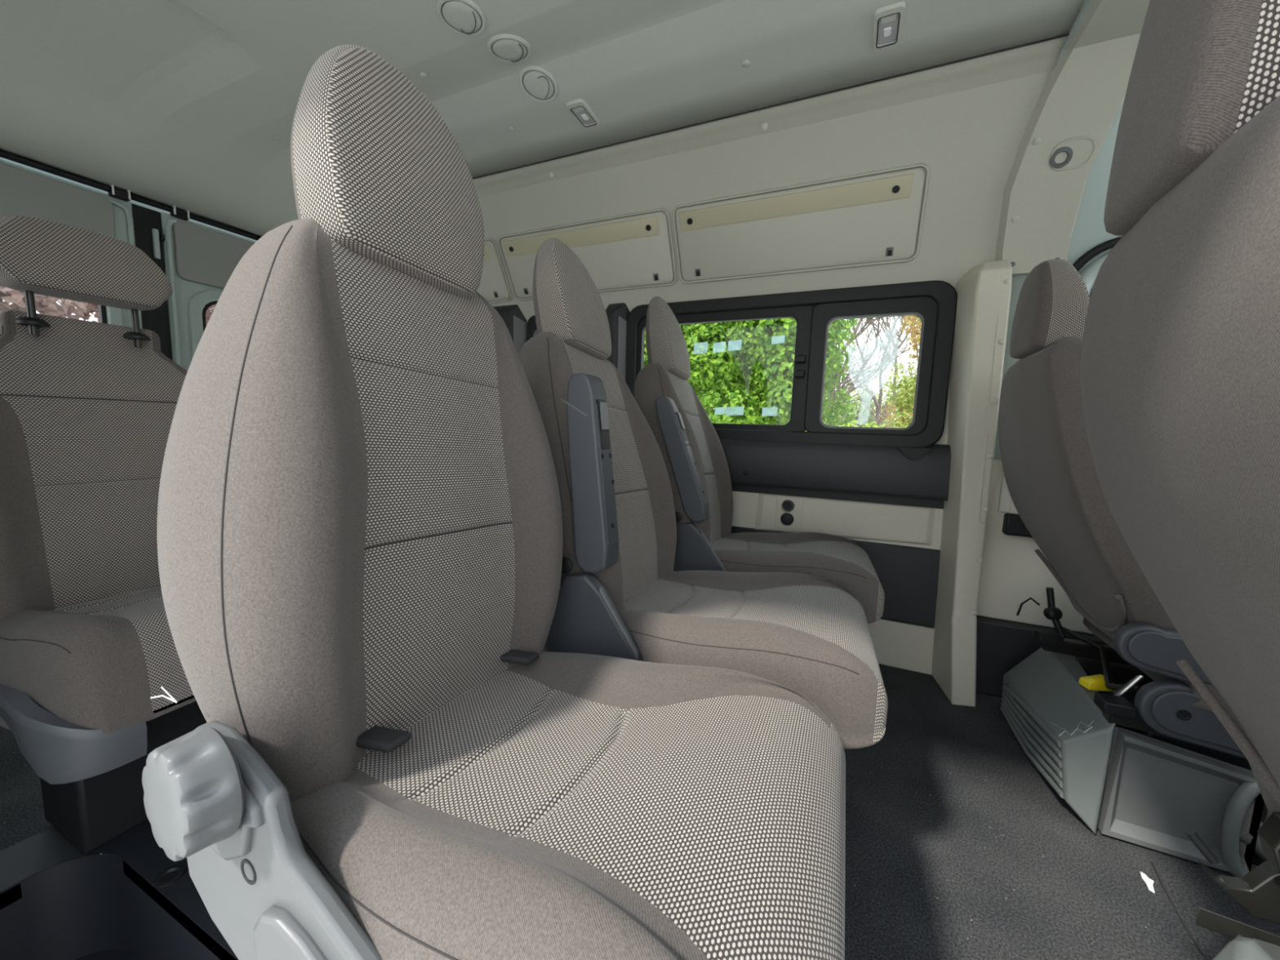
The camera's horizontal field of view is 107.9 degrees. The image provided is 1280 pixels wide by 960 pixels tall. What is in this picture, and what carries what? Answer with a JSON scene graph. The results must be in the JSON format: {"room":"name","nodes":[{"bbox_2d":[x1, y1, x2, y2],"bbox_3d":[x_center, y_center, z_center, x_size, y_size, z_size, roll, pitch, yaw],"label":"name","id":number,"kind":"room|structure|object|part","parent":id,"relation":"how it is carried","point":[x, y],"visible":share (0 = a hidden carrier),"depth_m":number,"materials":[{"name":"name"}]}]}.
{"room":"vehicle interior","nodes":[
{"label":"vehicle interior","id":0,"kind":"room"},
{"bbox_2d":[0,0,1084,236],"bbox_3d":[-0.710,-1.112,1.077,3.192,0.260,1.665,5,7,24],"label":"ceiling","id":1,"kind":"structure","parent":0,"point":[183,104],"depth_m":1.38,"materials":[{"name":"grey plastic"}]},
{"bbox_2d":[0,157,257,241],"bbox_3d":[-2.126,-1.171,1.904,0.009,0.100,1.990,5,7,24],"label":"roof rear edge","id":2,"kind":"object","parent":1,"relation":"attached to","point":[1,158],"visible":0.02,"depth_m":1.86,"materials":[{"name":"grey paint"}]},
{"bbox_2d":[0,149,261,240],"bbox_3d":[-2.078,-1.149,1.885,0.038,0.040,1.970,5,7,24],"label":"seal","id":3,"kind":"object","parent":1,"relation":"attached to","point":[126,196],"visible":0.95,"depth_m":1.86,"materials":[{"name":"black rubber"}]},
{"bbox_2d":[274,135,280,139],"bbox_3d":[-1.376,-1.301,1.768,0.022,0.012,0.023,5,7,24],"label":"plug","id":4,"kind":"object","parent":1,"relation":"attached to","point":[277,137],"visible":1,"depth_m":1.76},
{"bbox_2d":[420,72,427,78],"bbox_3d":[-0.657,-1.233,1.418,0.022,0.012,0.023,5,7,24],"label":"plug","id":5,"kind":"object","parent":1,"relation":"attached to","point":[424,75],"visible":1,"depth_m":1.41,"materials":[{"name":"white plastic"}]},
{"bbox_2d":[436,0,486,36],"bbox_3d":[-0.458,-1.191,1.198,0.120,0.015,0.120,5,7,24],"label":"ceiling vent","id":6,"kind":"object","parent":1,"relation":"in","point":[466,18],"visible":1,"depth_m":1.19,"materials":[{"name":"grey plastic"}]},
{"bbox_2d":[487,33,531,62],"bbox_3d":[-0.367,-1.214,1.311,0.120,0.031,0.120,5,7,24],"label":"ceiling vent","id":7,"kind":"object","parent":1,"relation":"in","point":[508,48],"visible":1,"depth_m":1.30,"materials":[{"name":"grey plastic"}]},
{"bbox_2d":[508,126,515,131],"bbox_3d":[-0.453,-1.242,1.648,0.022,0.010,0.022,5,7,24],"label":"plug","id":8,"kind":"object","parent":1,"relation":"attached to","point":[510,128],"visible":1,"depth_m":1.65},
{"bbox_2d":[519,66,558,102],"bbox_3d":[-0.315,-1.231,1.451,0.120,0.036,0.119,5,7,24],"label":"ceiling vent","id":9,"kind":"object","parent":1,"relation":"in","point":[539,84],"visible":1,"depth_m":1.44,"materials":[{"name":"grey plastic"}]},
{"bbox_2d":[565,98,600,129],"bbox_3d":[-0.187,-1.221,1.559,0.070,0.012,0.136,5,7,24],"label":"recessed light","id":10,"kind":"object","parent":1,"relation":"in","point":[579,108],"visible":1,"depth_m":1.55,"materials":[{"name":"grey plastic"}]},
{"bbox_2d":[572,106,584,112],"bbox_3d":[-0.202,-1.217,1.527,0.036,0.007,0.020,5,7,24],"label":"switch","id":11,"kind":"object","parent":10,"relation":"attached to","point":[575,108],"depth_m":1.53,"materials":[{"name":"white plastic"}]},
{"bbox_2d":[742,60,750,67],"bbox_3d":[0.301,-1.181,1.321,0.022,0.010,0.022,5,7,24],"label":"plug","id":12,"kind":"object","parent":1,"relation":"attached to","point":[745,64],"visible":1,"depth_m":1.32,"materials":[{"name":"white plastic"}]},
{"bbox_2d":[872,1,906,52],"bbox_3d":[0.634,-1.153,1.191,0.070,0.012,0.136,5,7,24],"label":"recessed light","id":13,"kind":"object","parent":1,"relation":"in","point":[888,20],"visible":1,"depth_m":1.18,"materials":[{"name":"grey plastic"}]},
{"bbox_2d":[880,13,897,24],"bbox_3d":[0.619,-1.149,1.159,0.036,0.007,0.020,5,7,24],"label":"switch","id":14,"kind":"object","parent":13,"relation":"attached to","point":[886,19],"depth_m":1.16,"materials":[{"name":"white plastic"}]},
{"bbox_2d":[0,642,1279,959],"bbox_3d":[-0.003,0.849,1.154,4.710,0.213,2.000,5,7,24],"label":"floor","id":15,"kind":"structure","parent":0,"point":[957,846],"depth_m":0.93,"materials":[{"name":"carpet"}]},
{"bbox_2d":[0,214,206,853],"bbox_3d":[-1.101,0.090,1.019,0.457,1.260,0.483,5,7,24],"label":"seat","id":16,"kind":"object","parent":15,"relation":"on","point":[87,408],"visible":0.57,"depth_m":0.95,"materials":[{"name":"grey fabric"},{"name":"grey plastic"},{"name":"black plastic"}]},
{"bbox_3d":[-1.253,-0.349,0.959,0.016,0.100,0.013,5,7,24],"label":"headrest post","id":17,"kind":"part","parent":16,"relation":"part of","materials":[{"name":"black metal"}]},
{"bbox_3d":[-1.165,0.443,0.870,0.439,0.170,0.113,3,7,8],"label":"corner trim","id":18,"kind":"part","parent":16,"relation":"part of","materials":[{"name":"grey plastic"}]},
{"bbox_3d":[-1.205,-0.021,1.053,0.215,0.671,0.476,5,7,24],"label":"backrest","id":19,"kind":"part","parent":16,"relation":"part of","materials":[{"name":"grey fabric"}]},
{"bbox_2d":[0,609,194,733],"bbox_3d":[-1.099,0.340,1.030,0.415,0.223,0.413,5,7,24],"label":"cushion","id":20,"kind":"object","parent":16,"relation":"on","point":[62,671],"depth_m":0.84,"materials":[{"name":"grey fabric"}]},
{"bbox_3d":[-1.190,-0.363,1.100,0.016,0.100,0.013,5,7,24],"label":"headrest post","id":21,"kind":"part","parent":16,"relation":"part of","materials":[{"name":"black metal"}]},
{"bbox_2d":[0,820,236,956],"bbox_3d":[-0.400,0.802,0.522,1.890,0.004,0.475,5,7,24],"label":"trim","id":22,"kind":"structure","parent":15,"relation":"on","point":[138,846],"depth_m":0.90,"materials":[{"name":"black plastic"}]},
{"bbox_2d":[153,864,185,888],"bbox_3d":[-0.881,0.742,0.873,0.042,0.005,0.042,5,7,24],"label":"anchor","id":23,"kind":"object","parent":22,"relation":"on","point":[171,875],"visible":1,"depth_m":0.87,"materials":[{"name":"black plastic"}]},
{"bbox_2d":[142,44,845,959],"bbox_3d":[-0.124,0.122,0.566,0.725,1.361,0.603,5,7,24],"label":"passenger seat","id":24,"kind":"object","parent":15,"relation":"on","point":[360,535],"visible":1,"depth_m":0.49,"materials":[{"name":"grey fabric"}]},
{"bbox_3d":[-0.359,0.252,0.375,0.091,0.091,0.041,5,7,24],"label":"adjuster knob","id":25,"kind":"part","parent":24,"relation":"part of","materials":[{"name":"grey plastic"}]},
{"bbox_3d":[-0.367,0.276,0.404,0.135,0.100,0.010,5,7,24],"label":"knob mount","id":26,"kind":"part","parent":24,"relation":"part of","materials":[{"name":"grey plastic"}]},
{"bbox_3d":[-0.329,0.026,0.684,0.241,0.733,0.540,5,7,24],"label":"backrest","id":27,"kind":"part","parent":24,"relation":"part of","materials":[{"name":"grey fabric"}]},
{"bbox_2d":[290,651,831,959],"bbox_3d":[-0.093,0.380,0.589,0.611,0.203,0.527,5,7,24],"label":"cushion","id":28,"kind":"object","parent":24,"relation":"on","point":[484,805],"depth_m":0.46,"materials":[{"name":"grey fabric"}]},
{"bbox_2d":[518,237,888,748],"bbox_3d":[0.120,0.085,1.091,0.809,1.331,0.573,4,7,21],"label":"passenger seat","id":29,"kind":"object","parent":15,"relation":"on","point":[621,595],"visible":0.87,"depth_m":0.94,"materials":[{"name":"grey fabric"}]},
{"bbox_3d":[-0.090,-0.012,0.899,0.093,0.377,0.062,4,7,21],"label":"armrest","id":30,"kind":"part","parent":29,"relation":"part of","materials":[{"name":"grey plastic"}]},
{"bbox_3d":[-0.098,-0.008,1.186,0.322,0.709,0.540,4,7,21],"label":"backrest","id":31,"kind":"part","parent":29,"relation":"part of","materials":[{"name":"grey fabric"}]},
{"bbox_2d":[618,570,878,748],"bbox_3d":[0.183,0.333,1.079,0.611,0.204,0.539,4,7,21],"label":"cushion","id":32,"kind":"object","parent":29,"relation":"on","point":[810,636],"depth_m":0.87,"materials":[{"name":"grey fabric"}]},
{"bbox_2d":[635,296,884,623],"bbox_3d":[0.386,0.034,1.595,0.799,1.332,0.565,4,7,22],"label":"passenger seat","id":33,"kind":"object","parent":15,"relation":"on","point":[691,447],"visible":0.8,"depth_m":1.47,"materials":[{"name":"grey fabric"}]},
{"bbox_3d":[0.132,-0.066,1.433,0.176,0.377,0.056,4,7,22],"label":"armrest","id":34,"kind":"part","parent":33,"relation":"part of","materials":[{"name":"grey plastic"}]},
{"bbox_3d":[0.166,-0.059,1.687,0.311,0.713,0.540,4,7,22],"label":"backrest","id":35,"kind":"part","parent":33,"relation":"part of","materials":[{"name":"grey fabric"}]},
{"bbox_2d":[714,532,879,623],"bbox_3d":[0.443,0.284,1.581,0.611,0.204,0.539,4,7,22],"label":"cushion","id":36,"kind":"object","parent":33,"relation":"on","point":[841,561],"depth_m":1.37,"materials":[{"name":"grey fabric"}]},
{"bbox_2d":[998,258,1267,877],"bbox_3d":[1.300,0.138,1.098,0.754,1.314,0.553,5,7,24],"label":"seat","id":37,"kind":"object","parent":15,"relation":"on","point":[1146,762],"visible":0.59,"depth_m":1.03,"materials":[{"name":"fabric"},{"name":"green grey plastic"},{"name":"black metal"}]},
{"bbox_3d":[1.228,0.397,1.386,0.036,0.043,0.043,2,7,5],"label":"lever knob","id":38,"kind":"part","parent":37,"relation":"part of","materials":[{"name":"black plastic"}]},
{"bbox_3d":[1.234,0.402,1.379,0.018,0.156,0.073,-1,7,-21],"label":"lever arm","id":39,"kind":"part","parent":37,"relation":"part of","materials":[{"name":"black plastic"}]},
{"bbox_3d":[1.115,0.015,1.178,0.309,0.718,0.537,5,7,24],"label":"backrest","id":40,"kind":"part","parent":37,"relation":"part of","materials":[{"name":"grey fabric"}]},
{"bbox_3d":[1.380,0.491,1.277,0.440,0.038,0.036,5,7,24],"label":"slide rail","id":41,"kind":"part","parent":37,"relation":"part of","materials":[{"name":"black metal"}]},
{"bbox_2d":[1078,674,1115,691],"bbox_3d":[1.140,0.502,1.156,0.072,0.030,0.034,2,7,4],"label":"connector","id":42,"kind":"object","parent":37,"relation":"on","point":[1093,682],"visible":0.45,"depth_m":1.14,"materials":[{"name":"yellow plastic"}]},
{"bbox_3d":[1.098,0.475,1.042,0.069,0.101,0.039,6,8,34],"label":"tilt rod","id":43,"kind":"part","parent":37,"relation":"part of","materials":[{"name":"silver metal"}]},
{"bbox_3d":[1.227,0.525,0.937,0.440,0.038,0.036,5,7,24],"label":"slide rail","id":44,"kind":"part","parent":37,"relation":"part of","materials":[{"name":"black metal"}]},
{"bbox_2d":[1083,617,1228,713],"bbox_3d":[1.416,0.374,1.061,0.441,0.188,0.538,5,7,24],"label":"mechanism","id":45,"kind":"object","parent":37,"relation":"on","point":[1193,703],"depth_m":0.94,"materials":[{"name":"grey plastic"}]},
{"bbox_3d":[1.139,0.671,1.001,0.229,0.245,0.012,5,7,24],"label":"box panel","id":46,"kind":"part","parent":37,"relation":"part of","materials":[{"name":"grey plastic"}]},
{"bbox_3d":[1.289,0.746,0.951,0.130,0.104,0.070,3,7,13],"label":"floor lever","id":47,"kind":"part","parent":37,"relation":"part of","materials":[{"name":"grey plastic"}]},
{"bbox_2d":[1140,871,1155,893],"bbox_3d":[1.012,0.801,0.926,0.017,0.002,0.046,7,8,38],"label":"paper scrap","id":48,"kind":"object","parent":15,"relation":"on","point":[1148,882],"visible":1,"depth_m":0.93,"materials":[{"name":"white paper"}]},
{"bbox_2d":[1151,861,1205,956],"bbox_3d":[1.016,0.807,0.887,0.008,0.004,0.204,6,8,30],"label":"joint","id":49,"kind":"object","parent":15,"relation":"on","point":[1152,862],"visible":1,"depth_m":0.87,"materials":[{"name":"grey"}]},
{"bbox_2d":[1080,0,1279,959],"bbox_3d":[0.773,0.160,0.283,0.735,1.386,0.661,5,7,29],"label":"seat","id":50,"kind":"object","parent":15,"relation":"on","point":[1180,366],"visible":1,"depth_m":0.43,"materials":[{"name":"fabric"},{"name":"green grey plastic"},{"name":"black metal"}]},
{"bbox_3d":[0.696,0.454,0.577,0.031,0.034,0.010,6,8,31],"label":"release lever","id":51,"kind":"part","parent":50,"relation":"part of","materials":[{"name":"black plastic"}]},
{"bbox_3d":[0.808,0.524,0.458,0.361,0.023,0.002,5,7,29],"label":"slide rail","id":52,"kind":"part","parent":50,"relation":"part of","materials":[{"name":"black metal"}]},
{"bbox_2d":[471,32,1124,459],"bbox_3d":[0.368,-0.275,1.784,4.710,1.946,0.350,5,7,24],"label":"wall","id":53,"kind":"structure","parent":0,"point":[967,121],"depth_m":1.53,"materials":[{"name":"white plastic"}]},
{"bbox_2d":[476,237,511,303],"bbox_3d":[-1.022,-1.017,2.356,0.850,0.248,0.138,5,7,24],"label":"panel","id":54,"kind":"object","parent":53,"relation":"attached to","point":[494,286],"visible":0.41,"depth_m":2.22,"materials":[{"name":"grey plastic"}]},
{"bbox_2d":[493,304,527,354],"bbox_3d":[-0.683,-0.377,2.366,0.269,1.009,0.105,5,7,24],"label":"pillar cover","id":55,"kind":"structure","parent":53,"relation":"attached to","point":[513,317],"depth_m":2.27,"materials":[{"name":"grey plastic"}]},
{"bbox_2d":[526,315,537,341],"bbox_3d":[-0.337,-0.512,2.229,0.470,0.550,0.055,5,7,24],"label":"window","id":56,"kind":"structure","parent":53,"relation":"in","point":[531,328],"depth_m":2.26,"materials":[{"name":"black glass"}]},
{"bbox_2d":[549,172,554,177],"bbox_3d":[-0.357,-1.237,1.889,0.022,0.022,0.017,5,7,24],"label":"plug","id":57,"kind":"object","parent":53,"relation":"attached to","point":[551,174],"visible":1,"depth_m":1.89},
{"bbox_2d":[497,208,676,300],"bbox_3d":[-0.246,-0.953,2.013,0.832,0.248,0.138,5,7,24],"label":"panel","id":58,"kind":"object","parent":53,"relation":"attached to","point":[633,251],"visible":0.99,"depth_m":1.95,"materials":[{"name":"grey plastic"}]},
{"bbox_2d":[605,302,630,381],"bbox_3d":[-0.100,-0.308,2.110,0.130,0.968,0.105,5,7,24],"label":"pillar cover","id":59,"kind":"structure","parent":53,"relation":"attached to","point":[617,313],"depth_m":2.04,"materials":[{"name":"grey plastic"}]},
{"bbox_2d":[761,123,768,130],"bbox_3d":[0.415,-1.174,1.548,0.022,0.022,0.017,5,7,24],"label":"plug","id":60,"kind":"object","parent":53,"relation":"attached to","point":[765,126],"visible":1,"depth_m":1.54,"materials":[{"name":"white plastic"}]},
{"bbox_2d":[472,32,1069,179],"bbox_3d":[-0.020,-1.223,1.673,2.430,0.005,0.006,5,7,24],"label":"trim","id":61,"kind":"structure","parent":53,"relation":"attached to","point":[1067,33],"depth_m":1.43,"materials":[{"name":"grey"}]},
{"bbox_2d":[625,280,957,447],"bbox_3d":[0.504,-0.437,1.851,1.230,0.570,0.077,5,7,24],"label":"window","id":62,"kind":"structure","parent":53,"relation":"in","point":[934,303],"depth_m":1.74,"materials":[{"name":"black plastic"}]},
{"bbox_3d":[0.325,-0.452,1.939,0.740,0.482,0.032,5,7,24],"label":"fixed pane frame","id":63,"kind":"part","parent":62,"relation":"part of","materials":[{"name":"black plastic"}]},
{"bbox_3d":[0.832,-0.409,1.706,0.410,0.482,0.032,5,7,24],"label":"sliding pane frame","id":64,"kind":"part","parent":62,"relation":"part of","materials":[{"name":"black plastic"}]},
{"bbox_2d":[672,163,929,283],"bbox_3d":[0.529,-0.889,1.670,0.847,0.248,0.138,5,7,24],"label":"panel","id":65,"kind":"object","parent":53,"relation":"attached to","point":[871,219],"visible":1,"depth_m":1.64,"materials":[{"name":"grey plastic"}]},
{"bbox_2d":[719,439,951,500],"bbox_3d":[0.484,-0.075,1.892,1.345,0.192,0.084,5,7,24],"label":"panel","id":66,"kind":"object","parent":53,"relation":"attached to","point":[911,472],"visible":0.53,"depth_m":1.73,"materials":[{"name":"black plastic"}]},
{"bbox_2d":[730,525,940,627],"bbox_3d":[0.478,0.344,1.956,1.345,0.295,0.030,5,7,24],"label":"panel","id":67,"kind":"object","parent":53,"relation":"attached to","point":[908,575],"visible":0.1,"depth_m":1.72,"materials":[{"name":"black plastic"}]},
{"bbox_2d":[731,491,942,550],"bbox_3d":[0.480,0.132,1.921,1.345,0.163,0.053,5,7,24],"label":"panel","id":68,"kind":"object","parent":53,"relation":"attached to","point":[884,523],"visible":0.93,"depth_m":1.78,"materials":[{"name":"white plastic"}]},
{"bbox_2d":[780,512,793,525],"bbox_3d":[0.584,0.156,1.853,0.050,0.050,0.011,5,7,24],"label":"power socket","id":69,"kind":"object","parent":68,"relation":"attached to","point":[786,518],"depth_m":1.85,"materials":[{"name":"black plastic"}]},
{"bbox_2d":[782,499,794,511],"bbox_3d":[0.587,0.103,1.849,0.048,0.048,0.007,5,7,24],"label":"power socket","id":70,"kind":"object","parent":68,"relation":"attached to","point":[788,505],"depth_m":1.85,"materials":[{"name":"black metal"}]},
{"bbox_2d":[731,483,944,509],"bbox_3d":[0.489,0.033,1.923,1.345,0.040,0.035,5,7,24],"label":"trim","id":71,"kind":"structure","parent":53,"relation":"attached to","point":[935,504],"depth_m":1.78,"materials":[{"name":"black plastic"}]},
{"bbox_2d":[867,618,934,675],"bbox_3d":[-0.305,0.513,2.324,3.045,0.175,0.033,5,7,24],"label":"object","id":72,"kind":"structure","parent":53,"relation":"attached to","point":[908,646],"depth_m":1.74,"materials":[{"name":"beige plastic"}]},
{"bbox_2d":[931,259,1012,706],"bbox_3d":[1.079,0.017,1.546,0.156,1.425,0.223,5,7,24],"label":"trim","id":73,"kind":"structure","parent":53,"relation":"attached to","point":[984,292],"depth_m":1.50,"materials":[{"name":"beige plastic"}]},
{"bbox_2d":[976,458,1107,697],"bbox_3d":[1.618,0.366,1.395,1.020,0.800,0.070,5,7,24],"label":"panel","id":74,"kind":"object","parent":53,"relation":"in","point":[1012,573],"depth_m":1.56,"materials":[{"name":"beige plastic"}]},
{"bbox_2d":[997,468,1011,512],"bbox_3d":[1.216,-0.103,1.526,0.030,0.424,0.014,5,7,24],"label":"panel strip","id":75,"kind":"object","parent":74,"relation":"attached to","point":[1005,498],"visible":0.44,"depth_m":1.54,"materials":[{"name":"beige plastic"}]},
{"bbox_2d":[1001,512,1032,537],"bbox_3d":[1.302,0.152,1.499,0.213,0.070,0.040,5,7,24],"label":"pocket","id":76,"kind":"object","parent":74,"relation":"attached to","point":[1013,525],"visible":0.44,"depth_m":1.51,"materials":[{"name":"black plastic"}]},
{"bbox_3d":[1.609,0.636,1.425,1.020,0.255,0.070,5,7,24],"label":"door kick panel","id":77,"kind":"part","parent":74,"relation":"part of","materials":[{"name":"black plastic"}]},
{"bbox_2d":[1048,135,1096,171],"bbox_3d":[1.199,-0.905,1.293,0.101,0.067,0.041,5,7,24],"label":"coat hook","id":78,"kind":"object","parent":53,"relation":"attached to","point":[1055,166],"visible":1,"depth_m":1.29,"materials":[{"name":"grey plastic"}]},
{"bbox_2d":[1048,146,1072,168],"bbox_3d":[1.177,-0.901,1.303,0.052,0.046,0.027,5,7,24],"label":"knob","id":79,"kind":"object","parent":78,"relation":"on","point":[1052,164],"depth_m":1.30,"materials":[{"name":"grey plastic"}]},
{"bbox_2d":[995,0,1150,274],"bbox_3d":[0.881,-0.821,0.596,0.286,0.513,1.892,5,7,24],"label":"trim","id":80,"kind":"structure","parent":53,"relation":"attached to","point":[1085,92],"depth_m":1.28,"materials":[{"name":"grey plastic"}]},
{"bbox_2d":[1079,251,1110,297],"bbox_3d":[1.756,-0.377,1.282,0.930,0.592,0.090,5,7,24],"label":"door","id":81,"kind":"structure","parent":53,"relation":"in","point":[1089,274],"depth_m":1.41,"materials":[{"name":"grey paint"}]},
{"bbox_2d":[1071,236,1121,271],"bbox_3d":[1.751,-0.385,1.267,0.987,0.608,0.078,5,7,24],"label":"trim","id":82,"kind":"structure","parent":53,"relation":"attached to","point":[1088,255],"depth_m":1.39,"materials":[{"name":"black plastic"}]},
{"bbox_2d":[1062,0,1093,48],"bbox_3d":[1.451,-1.010,0.143,1.520,0.035,1.690,5,7,24],"label":"ceiling","id":83,"kind":"structure","parent":0,"point":[1087,4],"depth_m":1.14,"materials":[{"name":"grey paint"}]},
{"bbox_3d":[-0.377,0.027,0.156,4.710,2.228,0.090,5,7,24],"label":"wall","id":84,"kind":"structure","parent":0,"visible":0},
{"bbox_2d":[0,160,142,328],"bbox_3d":[-2.326,-0.231,1.551,0.052,1.740,1.015,5,7,24],"label":"door","id":85,"kind":"structure","parent":84,"relation":"in","point":[24,191],"depth_m":1.75,"materials":[{"name":"grey paint"}]},
{"bbox_3d":[-2.295,-0.954,1.449,0.018,0.250,0.925,5,7,24],"label":"panel","id":86,"kind":"part","parent":85,"relation":"part of","materials":[{"name":"grey plastic"}]},
{"bbox_2d":[131,203,172,359],"bbox_3d":[-2.103,-0.292,2.056,0.042,1.720,0.095,5,7,24],"label":"post","id":87,"kind":"object","parent":85,"relation":"attached to","point":[149,238],"visible":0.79,"depth_m":1.99,"materials":[{"name":"black plastic"}]},
{"bbox_3d":[-2.066,-1.008,1.991,0.018,0.120,0.017,5,7,24],"label":"plate","id":88,"kind":"part","parent":87,"relation":"part of","materials":[{"name":"grey paint"}]},
{"bbox_2d":[160,212,255,370],"bbox_3d":[-1.899,-0.326,2.498,0.052,1.740,0.880,5,7,24],"label":"door","id":89,"kind":"structure","parent":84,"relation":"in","point":[200,260],"depth_m":2.10,"materials":[{"name":"grey paint"}]},
{"bbox_3d":[-1.864,-1.049,2.404,0.018,0.250,0.810,5,7,24],"label":"panel","id":90,"kind":"part","parent":89,"relation":"part of","materials":[{"name":"grey plastic"}]},
{"label":"outside","id":91,"kind":"structure","parent":0,"visible":0},
{"bbox_3d":[-0.050,1.579,0.180,120.000,0.200,120.000,5,7,24],"label":"ground","id":92,"kind":"structure","parent":91,"visible":0},
{"bbox_2d":[0,284,216,333],"bbox_3d":[-7.746,-1.267,5.541,2.544,4.269,7.445,5,7,24],"label":"shrub","id":93,"kind":"object","parent":92,"relation":"on","point":[49,304],"visible":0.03,"depth_m":5.62,"materials":[{"name":"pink plant"}]},
{"bbox_2d":[697,353,766,424],"bbox_3d":[1.175,-3.079,14.515,7.904,6.304,3.485,5,7,24],"label":"tree","id":94,"kind":"object","parent":92,"relation":"on","point":[712,421],"visible":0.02,"depth_m":12.86,"materials":[{"name":"green plant"}]},
{"bbox_2d":[643,318,858,431],"bbox_3d":[1.225,-2.112,9.147,5.616,5.187,2.881,5,7,24],"label":"tree","id":95,"kind":"object","parent":92,"relation":"on","point":[715,362],"visible":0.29,"depth_m":8.11,"materials":[{"name":"green plant"}]},
{"bbox_2d":[823,380,910,427],"bbox_3d":[11.534,-3.045,24.286,9.682,4.264,3.471,4,7,20],"label":"tree","id":96,"kind":"object","parent":92,"relation":"on","point":[860,414],"visible":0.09,"depth_m":23.55,"materials":[{"name":"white plant"}]},
{"bbox_2d":[823,315,920,427],"bbox_3d":[8.080,-4.660,17.576,10.463,8.852,6.380,3,7,13],"label":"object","id":97,"kind":"object","parent":92,"relation":"on","point":[885,358],"visible":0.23,"depth_m":17.33,"materials":[{"name":"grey plant"}]},
{"bbox_2d":[842,420,907,427],"bbox_3d":[3.740,-0.053,6.710,1.869,1.809,1.056,5,7,24],"label":"shrub","id":98,"kind":"object","parent":92,"relation":"on","point":[855,421],"visible":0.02,"depth_m":6.69,"materials":[{"name":"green plant"}]},
{"bbox_2d":[881,361,916,427],"bbox_3d":[4.447,-0.546,7.399,1.257,2.675,1.132,5,7,24],"label":"shrub","id":99,"kind":"object","parent":92,"relation":"on","point":[899,400],"visible":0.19,"depth_m":7.36,"materials":[{"name":"green plant"}]},
{"bbox_2d":[880,315,921,427],"bbox_3d":[5.721,-1.408,8.931,1.930,4.119,1.571,5,7,24],"label":"shrub","id":100,"kind":"object","parent":92,"relation":"on","point":[912,318],"visible":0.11,"depth_m":8.91,"materials":[{"name":"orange plant"}]}
]}

